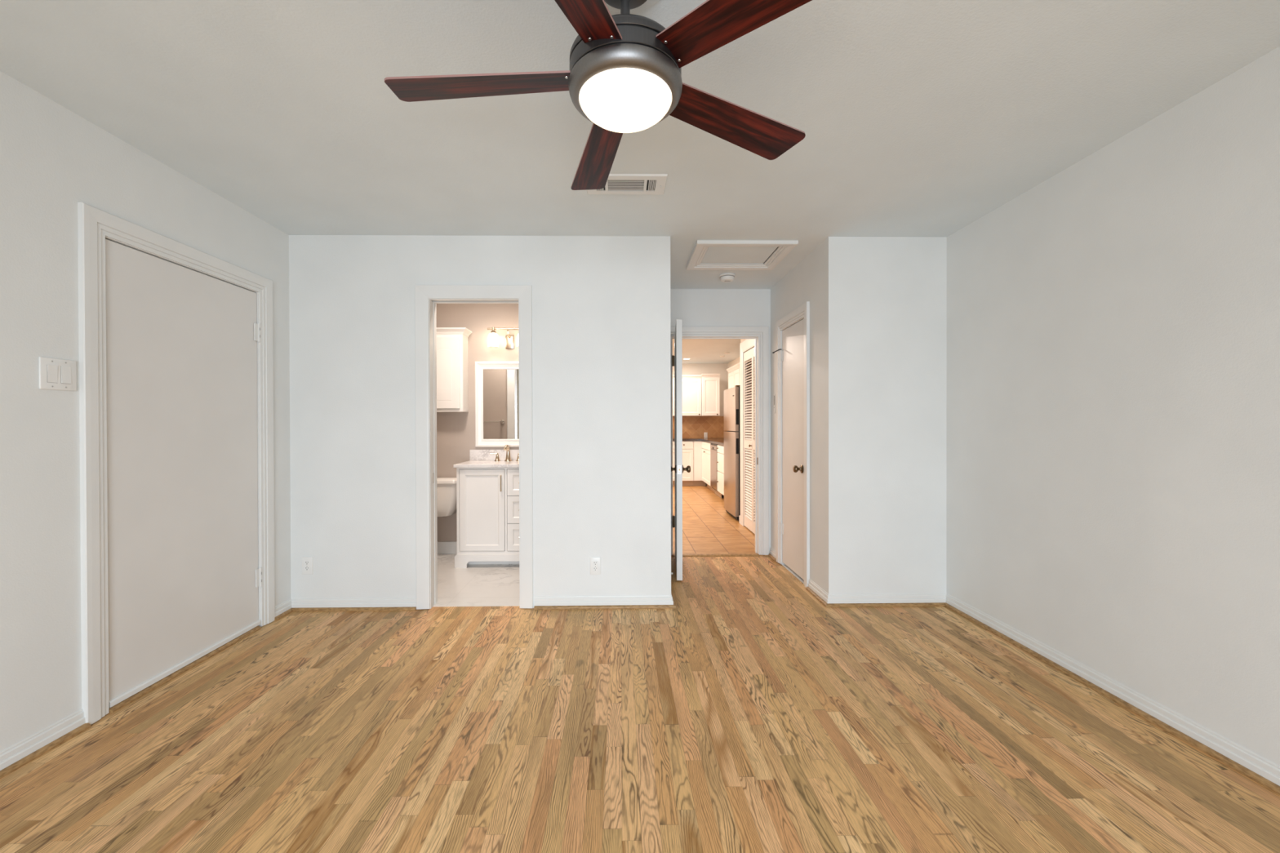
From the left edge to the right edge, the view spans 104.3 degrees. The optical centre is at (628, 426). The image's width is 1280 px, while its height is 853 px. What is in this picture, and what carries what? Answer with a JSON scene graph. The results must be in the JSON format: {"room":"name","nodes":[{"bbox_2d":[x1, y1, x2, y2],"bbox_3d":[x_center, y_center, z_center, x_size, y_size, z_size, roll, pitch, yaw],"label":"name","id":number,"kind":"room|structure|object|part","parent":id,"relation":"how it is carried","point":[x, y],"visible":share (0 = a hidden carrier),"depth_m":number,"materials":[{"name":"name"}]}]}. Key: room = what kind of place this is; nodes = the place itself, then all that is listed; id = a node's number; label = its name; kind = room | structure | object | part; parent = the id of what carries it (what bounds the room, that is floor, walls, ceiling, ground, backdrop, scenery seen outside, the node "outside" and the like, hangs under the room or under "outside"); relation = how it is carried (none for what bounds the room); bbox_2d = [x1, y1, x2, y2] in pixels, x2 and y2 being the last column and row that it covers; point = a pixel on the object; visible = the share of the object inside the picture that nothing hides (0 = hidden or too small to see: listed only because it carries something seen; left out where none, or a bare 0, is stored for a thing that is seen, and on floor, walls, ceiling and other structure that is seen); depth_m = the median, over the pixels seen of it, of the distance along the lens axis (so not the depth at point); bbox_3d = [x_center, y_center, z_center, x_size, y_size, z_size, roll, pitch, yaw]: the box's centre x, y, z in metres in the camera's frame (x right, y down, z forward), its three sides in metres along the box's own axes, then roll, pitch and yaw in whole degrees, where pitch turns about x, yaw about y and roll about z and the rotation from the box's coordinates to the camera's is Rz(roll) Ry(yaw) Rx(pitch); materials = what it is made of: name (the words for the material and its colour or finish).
{"room":"empty bedroom","nodes":[
{"label":"empty bedroom","id":0,"kind":"room"},
{"bbox_2d":[0,71,290,751],"bbox_3d":[-2.220,-0.010,0.649,0.115,2.440,5.395,0,0,-1],"label":"wall","id":1,"kind":"structure","parent":0,"point":[53,158],"depth_m":1.89,"materials":[{"name":"paint"}]},
{"bbox_2d":[0,708,85,770],"bbox_3d":[-2.143,1.174,0.030,0.014,0.077,3.912,0,0,-1],"label":"baseboard","id":2,"kind":"structure","parent":1,"relation":"attached to","point":[11,755],"depth_m":1.83,"materials":[{"name":"paint"}]},
{"bbox_2d":[0,723,90,779],"bbox_3d":[-2.128,1.203,0.030,0.018,0.019,3.912,0,0,-1],"label":"trim","id":3,"kind":"structure","parent":1,"relation":"attached to","point":[66,737],"depth_m":1.83,"materials":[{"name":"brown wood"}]},
{"bbox_2d":[38,356,76,391],"bbox_3d":[-2.176,-0.199,1.898,0.011,0.120,0.125,0,0,-1],"label":"light switch","id":4,"kind":"object","parent":1,"relation":"attached to","point":[55,374],"visible":1,"depth_m":1.89,"materials":[{"name":"white plastic"}]},
{"bbox_2d":[77,201,275,724],"bbox_3d":[-2.237,0.153,2.515,0.136,2.094,1.078,0,0,-1],"label":"door frame","id":5,"kind":"structure","parent":1,"relation":"attached to","point":[94,224],"depth_m":2.05,"materials":[{"name":"paint"}]},
{"bbox_2d":[105,239,262,708],"bbox_3d":[-2.206,0.199,2.521,0.056,1.978,0.883,0,0,-1],"label":"door","id":6,"kind":"structure","parent":1,"relation":"in","point":[184,577],"depth_m":2.41,"materials":[{"name":"paint"}]},
{"bbox_2d":[108,626,260,713],"bbox_3d":[-2.177,1.190,2.510,0.018,0.019,0.857,0,0,-1],"label":"trim","id":7,"kind":"structure","parent":1,"relation":"attached to","point":[111,710],"depth_m":2.39,"materials":[{"name":"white wood"}]},
{"bbox_2d":[274,598,291,617],"bbox_3d":[-2.190,1.158,3.147,0.014,0.077,0.183,0,0,-1],"label":"baseboard","id":8,"kind":"structure","parent":1,"relation":"attached to","point":[284,606],"depth_m":3.15,"materials":[{"name":"paint"}]},
{"bbox_2d":[274,608,293,621],"bbox_3d":[-2.175,1.187,3.141,0.018,0.019,0.170,0,0,-1],"label":"trim","id":9,"kind":"structure","parent":1,"relation":"attached to","point":[290,611],"depth_m":3.13,"materials":[{"name":"brown wood"}]},
{"bbox_2d":[435,303,519,542],"bbox_3d":[-1.214,-0.034,4.680,2.714,2.440,0.115,0,0,-1],"label":"wall","id":10,"kind":"structure","parent":0,"point":[455,431],"depth_m":4.62,"materials":[{"name":"paint"}]},
{"bbox_2d":[437,541,457,554],"bbox_3d":[-2.009,1.128,4.609,1.096,0.114,0.014,0,0,-1],"label":"baseboard","id":11,"kind":"structure","parent":10,"relation":"attached to","point":[443,548],"depth_m":4.61,"materials":[{"name":"paint"}]},
{"bbox_2d":[435,327,471,412],"bbox_3d":[-1.784,-0.507,4.513,0.676,0.747,0.195,0,0,-1],"label":"upper cabinet","id":12,"kind":"object","parent":10,"relation":"attached to","point":[452,348],"visible":0.38,"depth_m":4.44,"materials":[{"name":"paint"}]},
{"bbox_3d":[-1.644,-0.481,4.445,0.272,0.640,0.020,0,0,-1],"label":"door","id":13,"kind":"part","parent":12,"relation":"part of","materials":[{"name":"paint"}]},
{"bbox_3d":[-1.785,-0.854,4.511,0.676,0.052,0.195,0,0,-1],"label":"crown moulding","id":14,"kind":"part","parent":12,"relation":"part of","materials":[{"name":"paint"}]},
{"bbox_2d":[469,449,519,460],"bbox_3d":[-1.096,0.264,4.611,0.742,0.100,0.020,0,0,-1],"label":"backsplash","id":15,"kind":"structure","parent":10,"relation":"attached to","point":[474,455],"depth_m":4.60,"materials":[{"name":"stone"}]},
{"bbox_2d":[475,361,519,447],"bbox_3d":[-1.097,-0.206,4.608,0.638,0.790,0.030,0,0,-1],"label":"mirror","id":16,"kind":"object","parent":10,"relation":"attached to","point":[496,383],"visible":0.63,"depth_m":4.61,"materials":[{"name":"paint"}]},
{"bbox_3d":[-1.097,-0.207,4.615,0.502,0.654,0.008,0,0,-1],"label":"glass","id":17,"kind":"part","parent":16,"relation":"part of","materials":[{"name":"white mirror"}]},
{"bbox_2d":[487,327,518,349],"bbox_3d":[-1.099,-0.812,4.550,0.370,0.186,0.139,0,0,-1],"label":"vanity light","id":18,"kind":"object","parent":10,"relation":"attached to","point":[509,340],"visible":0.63,"depth_m":4.55,"materials":[{"name":"white glass"}]},
{"bbox_2d":[490,327,496,343],"bbox_3d":[-1.228,-0.814,4.528,0.098,0.182,0.098,0,0,-1],"label":"shade","id":19,"kind":"object","parent":18,"relation":"attached to","point":[493,340],"depth_m":4.51,"materials":[{"name":"white glass"}]},
{"bbox_2d":[288,235,946,608],"bbox_3d":[0.012,-0.030,3.323,4.429,2.440,0.115,0,0,-1],"label":"wall","id":20,"kind":"structure","parent":0,"point":[602,347],"depth_m":3.26,"materials":[{"name":"paint"}]},
{"bbox_2d":[302,556,312,574],"bbox_3d":[-2.090,0.906,3.235,0.070,0.114,0.008,0,0,-1],"label":"wall outlet","id":21,"kind":"object","parent":20,"relation":"attached to","point":[307,562],"visible":1,"depth_m":3.23,"materials":[{"name":"white plastic"}]},
{"bbox_2d":[304,560,309,570],"bbox_3d":[-2.090,0.906,3.233,0.033,0.067,0.003,0,0,-1],"label":"receptacle","id":22,"kind":"object","parent":21,"relation":"attached to","point":[306,562],"depth_m":3.23,"materials":[{"name":"white plastic"}]},
{"bbox_2d":[291,597,416,608],"bbox_3d":[-1.790,1.157,3.238,0.817,0.077,0.014,0,0,-1],"label":"baseboard","id":23,"kind":"structure","parent":20,"relation":"attached to","point":[335,602],"depth_m":3.23,"materials":[{"name":"paint"}]},
{"bbox_2d":[292,606,416,611],"bbox_3d":[-1.783,1.186,3.223,0.804,0.019,0.018,0,0,-1],"label":"trim","id":24,"kind":"structure","parent":20,"relation":"attached to","point":[313,609],"depth_m":3.22,"materials":[{"name":"brown wood"}]},
{"bbox_2d":[414,284,533,609],"bbox_3d":[-1.006,0.136,3.308,0.756,2.114,0.153,0,0,-1],"label":"door frame","id":25,"kind":"structure","parent":20,"relation":"attached to","point":[423,293],"depth_m":3.24,"materials":[{"name":"paint"}]},
{"bbox_2d":[590,557,600,574],"bbox_3d":[-0.216,0.916,3.263,0.070,0.114,0.008,0,0,-1],"label":"wall outlet","id":26,"kind":"object","parent":20,"relation":"attached to","point":[595,562],"visible":1,"depth_m":3.26,"materials":[{"name":"white plastic"}]},
{"bbox_2d":[592,560,597,571],"bbox_3d":[-0.216,0.916,3.261,0.033,0.067,0.003,0,0,-1],"label":"receptacle","id":27,"kind":"object","parent":26,"relation":"attached to","point":[594,562],"depth_m":3.26,"materials":[{"name":"white plastic"}]},
{"bbox_2d":[534,595,673,605],"bbox_3d":[-0.158,1.153,3.262,0.910,0.077,0.014,0,0,-1],"label":"baseboard","id":28,"kind":"structure","parent":20,"relation":"attached to","point":[651,599],"depth_m":3.26,"materials":[{"name":"paint"}]},
{"bbox_2d":[533,604,676,609],"bbox_3d":[-0.149,1.182,3.247,0.927,0.019,0.018,0,0,-1],"label":"trim","id":29,"kind":"structure","parent":20,"relation":"attached to","point":[619,606],"depth_m":3.24,"materials":[{"name":"brown wood"}]},
{"bbox_2d":[826,602,945,607],"bbox_3d":[1.700,1.177,3.275,0.806,0.019,0.018,0,0,-1],"label":"trim","id":30,"kind":"structure","parent":20,"relation":"attached to","point":[924,604],"depth_m":3.27,"materials":[{"name":"brown wood"}]},
{"bbox_2d":[827,593,946,603],"bbox_3d":[1.715,1.148,3.290,0.802,0.077,0.014,0,0,-1],"label":"baseboard","id":31,"kind":"structure","parent":20,"relation":"attached to","point":[863,597],"depth_m":3.29,"materials":[{"name":"paint"}]},
{"bbox_2d":[0,483,1279,852],"bbox_3d":[-0.213,1.209,4.066,4.690,0.056,12.155,0,0,-1],"label":"floor","id":32,"kind":"structure","parent":0,"point":[752,714],"depth_m":1.87,"materials":[{"name":"brown wood"}]},
{"bbox_2d":[436,477,456,516],"bbox_3d":[-1.812,0.830,4.246,0.614,0.712,0.717,0,0,-1],"label":"toilet","id":33,"kind":"object","parent":32,"relation":"on","point":[446,486],"visible":0.09,"depth_m":4.41,"materials":[{"name":"ceramic"}]},
{"bbox_3d":[-1.817,0.493,4.496,0.614,0.040,0.213,0,0,-1],"label":"tank lid","id":34,"kind":"part","parent":33,"relation":"part of","materials":[{"name":"ceramic"}]},
{"bbox_2d":[454,467,519,568],"bbox_3d":[-1.091,0.763,4.386,0.730,0.842,0.477,0,0,-1],"label":"vanity cabinet","id":35,"kind":"object","parent":32,"relation":"on","point":[487,499],"visible":0.55,"depth_m":4.17,"materials":[{"name":"paint"}]},
{"bbox_3d":[-1.227,0.703,4.178,0.373,0.685,0.020,0,0,-1],"label":"door","id":36,"kind":"part","parent":35,"relation":"part of","materials":[{"name":"paint"}]},
{"bbox_2d":[453,449,519,467],"bbox_3d":[-1.092,0.279,4.385,0.742,0.126,0.473,0,0,-1],"label":"countertop","id":37,"kind":"structure","parent":35,"relation":"on","point":[477,458],"depth_m":4.57,"materials":[{"name":"stone"}]},
{"bbox_2d":[489,444,519,461],"bbox_3d":[-1.094,0.240,4.499,0.331,0.149,0.130,0,0,-1],"label":"faucet","id":38,"kind":"object","parent":37,"relation":"on","point":[506,447],"visible":0.84,"depth_m":4.51,"materials":[{"name":"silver metal"}]},
{"bbox_3d":[-1.193,0.284,4.529,0.054,0.061,0.054,0,0,-1],"label":"handle","id":39,"kind":"part","parent":38,"relation":"part of","materials":[{"name":"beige metal"}]},
{"bbox_3d":[-1.097,0.198,4.489,0.035,0.066,0.112,0,0,5],"label":"spout","id":40,"kind":"part","parent":38,"relation":"part of","materials":[{"name":"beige metal"}]},
{"bbox_3d":[-1.095,0.262,4.530,0.068,0.104,0.068,0,0,-1],"label":"spout","id":41,"kind":"part","parent":38,"relation":"part of","materials":[{"name":"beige metal"}]},
{"bbox_3d":[-1.066,0.475,4.159,0.010,0.140,0.026,0,0,-1],"label":"handle","id":42,"kind":"part","parent":35,"relation":"part of","materials":[{"name":"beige metal"}]},
{"bbox_3d":[-0.890,0.470,4.181,0.253,0.220,0.020,0,0,-1],"label":"drawer","id":43,"kind":"part","parent":35,"relation":"part of","materials":[{"name":"paint"}]},
{"bbox_3d":[-0.889,0.699,4.183,0.253,0.229,0.020,0,0,-1],"label":"drawer","id":44,"kind":"part","parent":35,"relation":"part of","materials":[{"name":"paint"}]},
{"bbox_3d":[-0.889,0.931,4.184,0.253,0.228,0.020,0,0,-1],"label":"drawer","id":45,"kind":"part","parent":35,"relation":"part of","materials":[{"name":"paint"}]},
{"bbox_2d":[672,440,693,485],"bbox_3d":[0.982,0.713,9.800,0.535,0.872,0.630,0,0,-1],"label":"base cabinet","id":46,"kind":"object","parent":32,"relation":"on","point":[687,446],"visible":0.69,"depth_m":9.52,"materials":[{"name":"paint"}]},
{"bbox_3d":[0.985,0.358,9.522,0.515,0.140,0.019,0,0,-1],"label":"drawer","id":47,"kind":"part","parent":46,"relation":"part of","materials":[{"name":"paint"}]},
{"bbox_3d":[0.986,0.738,9.524,0.515,0.600,0.019,0,0,-1],"label":"door","id":48,"kind":"part","parent":46,"relation":"part of","materials":[{"name":"paint"}]},
{"bbox_2d":[693,440,706,485],"bbox_3d":[1.376,0.712,9.821,0.250,0.872,0.600,0,0,-1],"label":"base cabinet","id":49,"kind":"object","parent":32,"relation":"on","point":[698,448],"visible":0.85,"depth_m":9.52,"materials":[{"name":"paint"}]},
{"bbox_3d":[1.343,0.662,9.529,0.169,0.750,0.019,0,0,-1],"label":"filler panel","id":50,"kind":"part","parent":49,"relation":"part of","materials":[{"name":"paint"}]},
{"bbox_2d":[702,441,715,492],"bbox_3d":[1.701,0.715,9.055,0.630,0.872,0.940,0,0,-1],"label":"base cabinet","id":51,"kind":"object","parent":32,"relation":"on","point":[705,446],"visible":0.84,"depth_m":9.03,"materials":[{"name":"paint"}]},
{"bbox_3d":[1.425,0.729,9.054,0.019,0.605,0.926,0,0,-1],"label":"door","id":52,"kind":"part","parent":51,"relation":"part of","materials":[{"name":"paint"}]},
{"bbox_3d":[1.424,0.353,9.052,0.019,0.127,0.926,0,0,-1],"label":"drawer","id":53,"kind":"part","parent":51,"relation":"part of","materials":[{"name":"paint"}]},
{"bbox_2d":[710,443,721,497],"bbox_3d":[1.710,0.721,8.300,0.594,0.868,0.550,0,0,-1],"label":"dishwasher","id":54,"kind":"object","parent":32,"relation":"on","point":[713,451],"visible":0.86,"depth_m":8.25,"materials":[{"name":"silver metal"}]},
{"bbox_3d":[1.432,0.345,8.294,0.027,0.069,0.542,0,0,-1],"label":"control panel","id":55,"kind":"part","parent":54,"relation":"part of","materials":[{"name":"silver metal"}]},
{"bbox_3d":[1.434,0.707,8.296,0.025,0.647,0.542,0,0,-1],"label":"door","id":56,"kind":"part","parent":54,"relation":"part of","materials":[{"name":"silver metal"}]},
{"bbox_3d":[1.503,1.100,8.299,0.010,0.110,0.542,0,0,-1],"label":"toe panel","id":57,"kind":"part","parent":54,"relation":"part of","materials":[{"name":"paint"}]},
{"bbox_2d":[672,553,759,557],"bbox_3d":[0.799,1.176,4.541,0.789,0.013,0.068,0,0,-1],"label":"threshold","id":58,"kind":"object","parent":32,"relation":"on","point":[683,554],"visible":1,"depth_m":4.52,"materials":[{"name":"brown wood"}]},
{"bbox_2d":[716,444,724,498],"bbox_3d":[1.721,0.722,7.716,0.630,0.872,0.600,0,0,-1],"label":"base cabinet","id":59,"kind":"object","parent":32,"relation":"on","point":[720,448],"visible":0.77,"depth_m":7.74,"materials":[{"name":"paint"}]},
{"bbox_3d":[1.446,0.879,7.712,0.019,0.318,0.580,0,0,-1],"label":"drawer","id":60,"kind":"part","parent":59,"relation":"part of","materials":[{"name":"paint"}]},
{"bbox_3d":[1.445,0.567,7.711,0.019,0.287,0.580,0,0,-1],"label":"drawer","id":61,"kind":"part","parent":59,"relation":"part of","materials":[{"name":"paint"}]},
{"bbox_3d":[1.444,0.355,7.710,0.019,0.117,0.580,0,0,-1],"label":"drawer","id":62,"kind":"part","parent":59,"relation":"part of","materials":[{"name":"paint"}]},
{"bbox_2d":[724,385,740,519],"bbox_3d":[1.665,0.327,6.447,0.738,1.675,0.682,0,0,-1],"label":"refrigerator","id":63,"kind":"object","parent":32,"relation":"on","point":[732,395],"visible":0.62,"depth_m":6.22,"materials":[{"name":"silver metal"}]},
{"bbox_3d":[1.324,-0.216,6.440,0.058,0.542,0.680,0,0,-1],"label":"freezer door","id":64,"kind":"part","parent":63,"relation":"part of","materials":[{"name":"silver metal"}]},
{"bbox_3d":[1.326,0.589,6.444,0.058,1.043,0.680,0,0,-1],"label":"door","id":65,"kind":"part","parent":63,"relation":"part of","materials":[{"name":"silver metal"}]},
{"bbox_3d":[1.745,0.724,7.131,0.600,0.872,0.550,0,0,-1],"label":"base cabinet","id":66,"kind":"object","parent":32,"relation":"on","visible":0},
{"bbox_2d":[672,437,724,445],"bbox_3d":[1.117,0.262,8.504,1.889,0.038,3.309,0,0,-1],"label":"countertop","id":67,"kind":"structure","parent":66,"relation":"on","point":[720,441],"depth_m":9.34,"materials":[{"name":"stone"}]},
{"bbox_2d":[0,0,1279,363],"bbox_3d":[-0.046,-1.304,4.113,4.572,0.100,12.270,0,0,-1],"label":"ceiling","id":68,"kind":"structure","parent":0,"point":[917,117],"depth_m":1.93,"materials":[{"name":"paint"}]},
{"bbox_2d":[384,0,811,190],"bbox_3d":[-0.038,-1.037,1.367,1.255,0.405,1.276,0,0,-1],"label":"ceiling fan","id":69,"kind":"object","parent":68,"relation":"hanging from","point":[624,75],"visible":1,"depth_m":1.30,"materials":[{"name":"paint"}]},
{"bbox_3d":[-0.407,-0.946,1.378,0.526,0.034,0.139,0,0,4],"label":"blade","id":70,"kind":"part","parent":69,"relation":"part of","materials":[{"name":"brown wood"}]},
{"bbox_3d":[-0.160,-0.944,0.977,0.139,0.034,0.526,0,0,22],"label":"blade","id":71,"kind":"part","parent":69,"relation":"part of","materials":[{"name":"brown wood"}]},
{"bbox_3d":[-0.103,-0.948,1.738,0.139,0.034,0.526,0,0,-14],"label":"blade","id":72,"kind":"part","parent":69,"relation":"part of","materials":[{"name":"brown wood"}]},
{"bbox_3d":[-0.008,-1.000,1.348,0.301,0.052,0.301,0,0,-1],"label":"motor","id":73,"kind":"part","parent":69,"relation":"part of","materials":[{"name":"grey metal"}]},
{"bbox_3d":[-0.007,-0.863,1.349,0.250,0.057,0.250,0,0,-1],"label":"lamp shade","id":74,"kind":"part","parent":69,"relation":"part of","materials":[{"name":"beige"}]},
{"bbox_3d":[0.298,-0.946,1.089,0.526,0.034,0.139,0,0,40],"label":"blade","id":75,"kind":"part","parent":69,"relation":"part of","materials":[{"name":"brown wood"}]},
{"bbox_3d":[0.333,-0.949,1.559,0.526,0.034,0.139,0,0,-32],"label":"blade","id":76,"kind":"part","parent":69,"relation":"part of","materials":[{"name":"brown wood"}]},
{"bbox_2d":[586,173,667,194],"bbox_3d":[-0.012,-1.240,2.550,0.411,0.011,0.205,0,0,-1],"label":"ceiling vent","id":77,"kind":"object","parent":68,"relation":"in","point":[616,184],"visible":0.8,"depth_m":2.55,"materials":[{"name":"metal"}]},
{"bbox_2d":[719,272,735,282],"bbox_3d":[0.821,-1.231,4.122,0.132,0.049,0.132,0,0,-1],"label":"smoke detector","id":78,"kind":"object","parent":68,"relation":"attached to","point":[727,277],"visible":1,"depth_m":4.08,"materials":[{"name":"white plastic"}]},
{"bbox_2d":[685,240,798,270],"bbox_3d":[0.799,-1.241,3.626,0.682,0.024,0.571,0,0,-1],"label":"attic hatch","id":79,"kind":"object","parent":68,"relation":"attached to","point":[706,255],"visible":1,"depth_m":3.59,"materials":[{"name":"paint"}]},
{"bbox_3d":[0.798,-1.252,3.625,0.479,0.002,0.370,0,0,-1],"label":"panel","id":80,"kind":"part","parent":79,"relation":"part of","materials":[{"name":"paint"}]},
{"bbox_2d":[672,363,727,438],"bbox_3d":[0.399,-0.076,10.199,3.505,2.460,0.125,0,0,-1],"label":"wall","id":81,"kind":"structure","parent":0,"point":[692,426],"depth_m":10.16,"materials":[{"name":"stone"}]},
{"bbox_2d":[672,374,702,416],"bbox_3d":[1.156,-0.613,9.960,0.575,0.808,0.362,0,0,-1],"label":"upper cabinet","id":82,"kind":"object","parent":81,"relation":"attached to","point":[691,384],"visible":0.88,"depth_m":9.82,"materials":[{"name":"paint"}]},
{"bbox_3d":[1.157,-0.986,9.803,0.575,0.060,0.053,0,0,-1],"label":"crown moulding","id":83,"kind":"part","parent":82,"relation":"part of","materials":[{"name":"paint"}]},
{"bbox_2d":[703,432,707,437],"bbox_3d":[1.583,0.176,10.152,0.070,0.114,0.008,0,0,-1],"label":"wall outlet","id":84,"kind":"object","parent":81,"relation":"attached to","point":[705,434],"visible":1,"depth_m":10.15,"materials":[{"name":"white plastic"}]},
{"bbox_2d":[701,373,719,416],"bbox_3d":[1.626,-0.624,9.952,0.355,0.828,0.392,0,0,-1],"label":"upper cabinet","id":85,"kind":"object","parent":81,"relation":"attached to","point":[710,383],"visible":1,"depth_m":9.79,"materials":[{"name":"paint"}]},
{"bbox_3d":[1.628,-1.007,9.780,0.355,0.060,0.053,0,0,-1],"label":"crown moulding","id":86,"kind":"part","parent":85,"relation":"part of","materials":[{"name":"paint"}]},
{"bbox_2d":[670,288,770,553],"bbox_3d":[0.782,-0.038,4.607,1.045,2.440,0.115,0,0,-1],"label":"wall","id":87,"kind":"structure","parent":0,"point":[695,307],"depth_m":4.54,"materials":[{"name":"paint"}]},
{"bbox_2d":[671,319,690,580],"bbox_3d":[0.417,0.177,4.154,0.177,1.987,0.768,0,0,4],"label":"door","id":88,"kind":"structure","parent":87,"relation":"in","point":[677,360],"depth_m":3.78,"materials":[{"name":"paint"}]},
{"bbox_3d":[0.389,0.329,3.777,0.026,0.066,0.002,0,0,4],"label":"latch plate","id":89,"kind":"part","parent":88,"relation":"part of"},
{"bbox_3d":[0.463,0.329,3.831,0.036,0.055,0.055,0,0,4],"label":"knob","id":90,"kind":"part","parent":88,"relation":"part of","materials":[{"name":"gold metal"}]},
{"bbox_2d":[670,326,768,555],"bbox_3d":[0.796,0.134,4.598,0.976,2.096,0.136,0,0,-1],"label":"door frame","id":91,"kind":"structure","parent":87,"relation":"attached to","point":[762,332],"depth_m":4.54,"materials":[{"name":"paint"}]},
{"bbox_2d":[727,356,739,389],"bbox_3d":[2.127,-0.069,8.028,0.115,2.460,4.290,0,0,-1],"label":"wall","id":92,"kind":"structure","parent":0,"point":[736,361],"depth_m":9.78,"materials":[{"name":"paint"}]},
{"bbox_2d":[726,364,739,388],"bbox_3d":[1.884,-0.596,8.216,0.352,0.788,0.820,0,0,-1],"label":"upper cabinet","id":93,"kind":"object","parent":92,"relation":"attached to","point":[733,371],"visible":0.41,"depth_m":8.17,"materials":[{"name":"paint"}]},
{"bbox_3d":[1.746,-0.565,8.418,0.019,0.710,0.401,0,0,-1],"label":"door","id":94,"kind":"part","parent":93,"relation":"part of","materials":[{"name":"paint"}]},
{"bbox_3d":[1.734,-0.959,8.212,0.053,0.060,0.820,0,0,-1],"label":"crown moulding","id":95,"kind":"part","parent":93,"relation":"part of","materials":[{"name":"paint"}]},
{"bbox_3d":[1.753,-0.563,8.011,0.019,0.710,0.401,0,0,-1],"label":"door","id":96,"kind":"part","parent":93,"relation":"part of","materials":[{"name":"paint"}]},
{"bbox_2d":[737,362,740,385],"bbox_3d":[1.896,-0.785,7.401,0.352,0.400,0.800,0,0,-1],"label":"upper cabinet","id":97,"kind":"object","parent":92,"relation":"attached to","point":[739,362],"visible":0.05,"depth_m":7.76,"materials":[{"name":"paint"}]},
{"bbox_2d":[770,236,845,594],"bbox_3d":[1.714,-0.062,3.985,0.800,2.590,1.387,0,0,-1],"label":"wall","id":98,"kind":"structure","parent":0,"point":[819,279],"depth_m":3.36,"materials":[{"name":"paint"}]},
{"bbox_2d":[768,553,776,561],"bbox_3d":[1.288,1.172,4.451,0.018,0.019,0.200,0,0,-1],"label":"trim","id":99,"kind":"structure","parent":98,"relation":"attached to","point":[770,555],"depth_m":4.43,"materials":[{"name":"brown wood"}]},
{"bbox_2d":[769,546,776,559],"bbox_3d":[1.303,1.143,4.457,0.014,0.077,0.212,0,0,-1],"label":"baseboard","id":100,"kind":"structure","parent":98,"relation":"attached to","point":[772,551],"depth_m":4.46,"materials":[{"name":"paint"}]},
{"bbox_2d":[773,394,775,413],"bbox_3d":[1.303,-0.204,4.429,0.007,0.170,0.040,0,0,-1],"label":"light switch","id":101,"kind":"object","parent":98,"relation":"attached to","point":[774,394],"visible":1,"depth_m":4.42,"materials":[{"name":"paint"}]},
{"bbox_2d":[772,319,804,580],"bbox_3d":[1.300,0.173,3.997,0.110,1.972,0.564,0,0,-1],"label":"door","id":102,"kind":"structure","parent":98,"relation":"in","point":[792,353],"depth_m":3.96,"materials":[{"name":"paint"}]},
{"bbox_3d":[1.274,0.323,3.776,0.036,0.055,0.055,0,0,-1],"label":"knob","id":103,"kind":"part","parent":102,"relation":"part of","materials":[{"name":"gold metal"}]},
{"bbox_2d":[775,301,809,587],"bbox_3d":[1.362,0.136,3.980,0.136,2.095,0.723,0,0,-1],"label":"door frame","id":104,"kind":"structure","parent":98,"relation":"attached to","point":[802,311],"depth_m":3.79,"materials":[{"name":"paint"}]},
{"bbox_2d":[805,586,827,607],"bbox_3d":[1.304,1.177,3.439,0.018,0.019,0.358,0,0,-1],"label":"trim","id":105,"kind":"structure","parent":98,"relation":"attached to","point":[820,599],"depth_m":3.43,"materials":[{"name":"brown wood"}]},
{"bbox_2d":[808,578,828,603],"bbox_3d":[1.319,1.148,3.448,0.014,0.077,0.340,0,0,-1],"label":"baseboard","id":106,"kind":"structure","parent":98,"relation":"attached to","point":[812,585],"depth_m":3.44,"materials":[{"name":"paint"}]},
{"bbox_2d":[946,46,1279,766],"bbox_3d":[2.210,-0.022,0.658,0.115,2.440,5.280,0,0,-1],"label":"wall","id":107,"kind":"structure","parent":0,"point":[1113,323],"depth_m":2.05,"materials":[{"name":"paint"}]},
{"bbox_2d":[944,602,1279,795],"bbox_3d":[2.133,1.189,0.715,0.018,0.019,5.152,0,0,-1],"label":"trim","id":108,"kind":"structure","parent":107,"relation":"attached to","point":[1250,774],"depth_m":2.05,"materials":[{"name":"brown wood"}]},
{"bbox_2d":[946,593,1279,786],"bbox_3d":[2.148,1.160,0.721,0.014,0.077,5.165,0,0,-1],"label":"baseboard","id":109,"kind":"structure","parent":107,"relation":"attached to","point":[1260,766],"depth_m":2.06,"materials":[{"name":"paint"}]},
{"bbox_3d":[1.737,-0.044,5.335,0.745,2.440,1.313,0,0,-1],"label":"wall","id":110,"kind":"structure","parent":0,"visible":0},
{"bbox_2d":[739,338,754,526],"bbox_3d":[1.354,0.090,5.417,0.019,2.164,1.056,0,0,-1],"label":"door frame","id":111,"kind":"structure","parent":110,"relation":"attached to","point":[748,344],"depth_m":5.85,"materials":[{"name":"paint"}]},
{"bbox_2d":[743,347,755,533],"bbox_3d":[1.357,0.151,5.417,0.063,2.010,0.780,0,0,-1],"label":"door","id":112,"kind":"structure","parent":110,"relation":"in","point":[748,356],"depth_m":5.60,"materials":[{"name":"paint"}]}
]}

